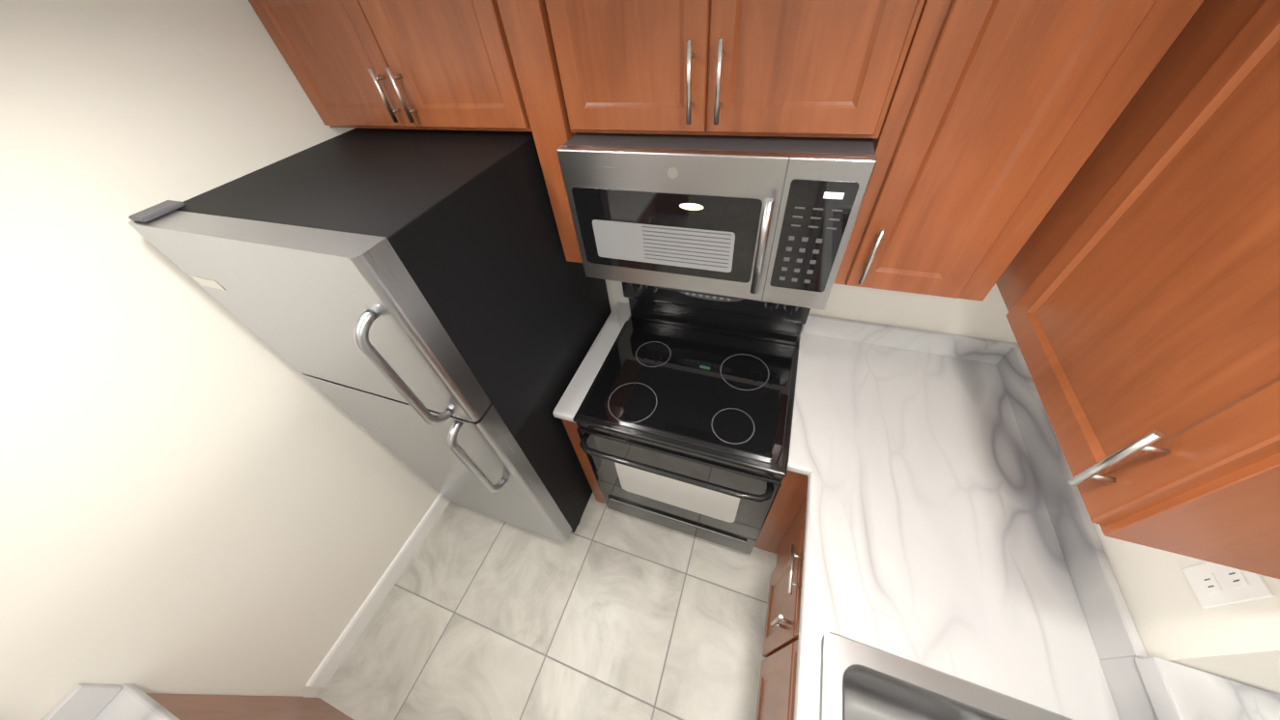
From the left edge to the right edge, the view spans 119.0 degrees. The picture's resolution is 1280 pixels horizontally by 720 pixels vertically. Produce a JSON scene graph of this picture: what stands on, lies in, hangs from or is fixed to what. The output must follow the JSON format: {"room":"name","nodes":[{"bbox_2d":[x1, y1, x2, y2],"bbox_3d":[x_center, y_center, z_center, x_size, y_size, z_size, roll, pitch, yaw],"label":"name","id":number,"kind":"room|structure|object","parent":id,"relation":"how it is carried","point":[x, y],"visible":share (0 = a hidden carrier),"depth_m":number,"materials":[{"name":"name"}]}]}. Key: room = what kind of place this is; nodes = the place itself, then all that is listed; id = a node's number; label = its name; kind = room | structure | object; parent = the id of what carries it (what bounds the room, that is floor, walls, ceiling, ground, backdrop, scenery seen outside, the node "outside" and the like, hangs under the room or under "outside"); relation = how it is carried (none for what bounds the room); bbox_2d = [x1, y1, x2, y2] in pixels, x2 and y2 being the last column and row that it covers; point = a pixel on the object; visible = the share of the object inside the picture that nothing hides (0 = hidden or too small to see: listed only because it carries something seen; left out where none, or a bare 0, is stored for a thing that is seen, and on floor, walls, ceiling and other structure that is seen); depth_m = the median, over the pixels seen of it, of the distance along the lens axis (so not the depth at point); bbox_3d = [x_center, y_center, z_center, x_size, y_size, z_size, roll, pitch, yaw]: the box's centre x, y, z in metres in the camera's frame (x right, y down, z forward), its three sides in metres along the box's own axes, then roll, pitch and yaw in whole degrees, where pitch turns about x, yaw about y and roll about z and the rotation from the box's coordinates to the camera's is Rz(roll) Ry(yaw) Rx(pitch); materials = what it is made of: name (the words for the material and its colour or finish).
{"room":"kitchen","nodes":[
{"label":"kitchen","id":0,"kind":"room"},
{"bbox_2d":[0,0,439,719],"bbox_3d":[-1.790,1.146,0.443,0.120,2.300,5.170,11,50,16],"label":"wall","id":1,"kind":"structure","parent":0,"point":[203,491],"depth_m":1.02,"materials":[{"name":"white paint"}]},
{"bbox_2d":[305,493,449,687],"bbox_3d":[-1.126,0.793,2.180,0.014,0.104,1.750,11,50,16],"label":"baseboard","id":2,"kind":"structure","parent":1,"relation":"attached to","point":[333,659],"depth_m":1.85,"materials":[{"name":"white wood"}]},
{"bbox_2d":[314,491,776,719],"bbox_3d":[0.933,1.956,0.987,5.600,0.060,6.830,11,50,16],"label":"floor","id":3,"kind":"structure","parent":0,"point":[604,611],"depth_m":1.75,"materials":[{"name":"tile"}]},
{"bbox_2d":[145,692,353,719],"bbox_3d":[-1.265,1.437,1.164,0.530,0.758,0.455,11,50,16],"label":"base cabinet","id":4,"kind":"object","parent":3,"relation":"on","point":[189,706],"visible":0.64,"depth_m":1.26,"materials":[{"name":"brown wood"}]},
{"bbox_2d":[41,682,179,719],"bbox_3d":[-1.507,1.573,0.452,0.565,0.145,1.715,11,50,16],"label":"countertop","id":5,"kind":"structure","parent":4,"relation":"on","point":[103,701],"depth_m":1.03,"materials":[{"name":"stone"}]},
{"bbox_2d":[127,128,611,542],"bbox_3d":[-0.658,0.027,1.695,0.756,1.767,0.983,11,50,16],"label":"refrigerator","id":6,"kind":"object","parent":3,"relation":"on","point":[432,307],"visible":0.96,"depth_m":1.03,"materials":[{"name":"silver"}]},
{"bbox_2d":[561,419,606,504],"bbox_3d":[-0.138,0.284,2.006,0.086,0.873,0.645,11,50,16],"label":"cabinet filler","id":7,"kind":"object","parent":3,"relation":"on","point":[571,427],"visible":0.14,"depth_m":1.75,"materials":[{"name":"brown wood"}]},
{"bbox_2d":[552,301,630,422],"bbox_3d":[-0.180,-0.022,1.667,0.091,0.040,0.688,11,50,16],"label":"countertop","id":8,"kind":"structure","parent":7,"relation":"on","point":[569,403],"depth_m":1.60,"materials":[{"name":"stone"}]},
{"bbox_2d":[572,282,810,554],"bbox_3d":[0.233,0.299,1.733,0.767,1.192,0.739,11,50,16],"label":"range","id":9,"kind":"object","parent":3,"relation":"on","point":[682,418],"visible":0.9,"depth_m":1.49,"materials":[{"name":"black glass"}]},
{"bbox_2d":[753,470,808,719],"bbox_3d":[0.381,1.744,0.612,0.686,0.872,2.908,11,50,16],"label":"base cabinet","id":10,"kind":"object","parent":3,"relation":"on","point":[782,535],"visible":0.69,"depth_m":1.01,"materials":[{"name":"brown wood"}]},
{"bbox_2d":[787,312,1158,719],"bbox_3d":[0.451,1.183,0.425,0.715,0.140,3.528,11,50,16],"label":"countertop","id":11,"kind":"structure","parent":10,"relation":"on","point":[950,528],"depth_m":1.05,"materials":[{"name":"stone"}]},
{"bbox_2d":[819,630,1073,719],"bbox_3d":[0.578,1.091,0.654,0.559,0.190,0.874,11,50,16],"label":"sink","id":12,"kind":"object","parent":11,"relation":"in","point":[859,680],"visible":1,"depth_m":0.87,"materials":[{"name":"silver metal"}]},
{"bbox_2d":[605,279,1017,342],"bbox_3d":[0.311,-0.408,1.615,2.585,2.300,0.120,11,50,16],"label":"wall","id":13,"kind":"structure","parent":0,"point":[985,318],"depth_m":1.40,"materials":[{"name":"white paint"}]},
{"bbox_2d":[248,0,557,142],"bbox_3d":[-0.649,-0.949,1.131,0.817,0.374,0.328,11,50,16],"label":"upper cabinet","id":14,"kind":"object","parent":13,"relation":"attached to","point":[452,65],"depth_m":1.02,"materials":[{"name":"brown wood"}]},
{"bbox_2d":[617,281,627,301],"bbox_3d":[-0.083,-0.328,1.814,0.044,0.116,0.006,11,50,16],"label":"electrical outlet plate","id":15,"kind":"object","parent":13,"relation":"attached to","point":[620,292],"visible":0.65,"depth_m":1.82,"materials":[{"name":"white plastic"}]},
{"bbox_2d":[530,0,939,150],"bbox_3d":[0.195,-0.780,0.878,0.753,0.374,0.328,11,50,16],"label":"upper cabinet","id":16,"kind":"object","parent":13,"relation":"attached to","point":[835,69],"depth_m":0.80,"materials":[{"name":"brown wood"}]},
{"bbox_2d":[556,132,877,310],"bbox_3d":[0.209,-0.468,1.134,0.748,0.407,0.449,11,50,16],"label":"microwave","id":17,"kind":"object","parent":16,"relation":"attached to","point":[767,218],"visible":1,"depth_m":0.97,"materials":[{"name":"grey metal"}]},
{"bbox_2d":[833,0,1204,301],"bbox_3d":[0.741,-0.551,0.853,0.372,0.770,0.328,11,50,16],"label":"upper cabinet","id":18,"kind":"object","parent":13,"relation":"attached to","point":[984,126],"depth_m":0.74,"materials":[{"name":"brown wood"}]},
{"bbox_2d":[1018,346,1279,694],"bbox_3d":[0.620,1.629,-0.281,0.165,2.300,4.930,11,50,16],"label":"wall","id":19,"kind":"structure","parent":0,"point":[1174,620],"depth_m":0.73,"materials":[{"name":"white paint"}]},
{"bbox_2d":[995,0,1279,578],"bbox_3d":[0.979,-0.280,0.570,0.356,0.780,0.908,11,50,16],"label":"upper cabinet","id":20,"kind":"object","parent":19,"relation":"attached to","point":[1138,283],"visible":0.96,"depth_m":0.57,"materials":[{"name":"brown wood"}]},
{"bbox_2d":[1134,655,1279,719],"bbox_3d":[0.655,1.651,-0.150,0.225,0.050,2.872,11,50,16],"label":"sill","id":21,"kind":"structure","parent":19,"relation":"on","point":[1176,691],"depth_m":0.71,"materials":[{"name":"stone"}]},
{"bbox_2d":[1182,561,1274,608],"bbox_3d":[1.064,0.403,0.688,0.007,0.116,0.072,11,50,16],"label":"electrical outlet plate","id":22,"kind":"object","parent":19,"relation":"attached to","point":[1213,584],"visible":0.83,"depth_m":0.69,"materials":[{"name":"white plastic"}]}
]}

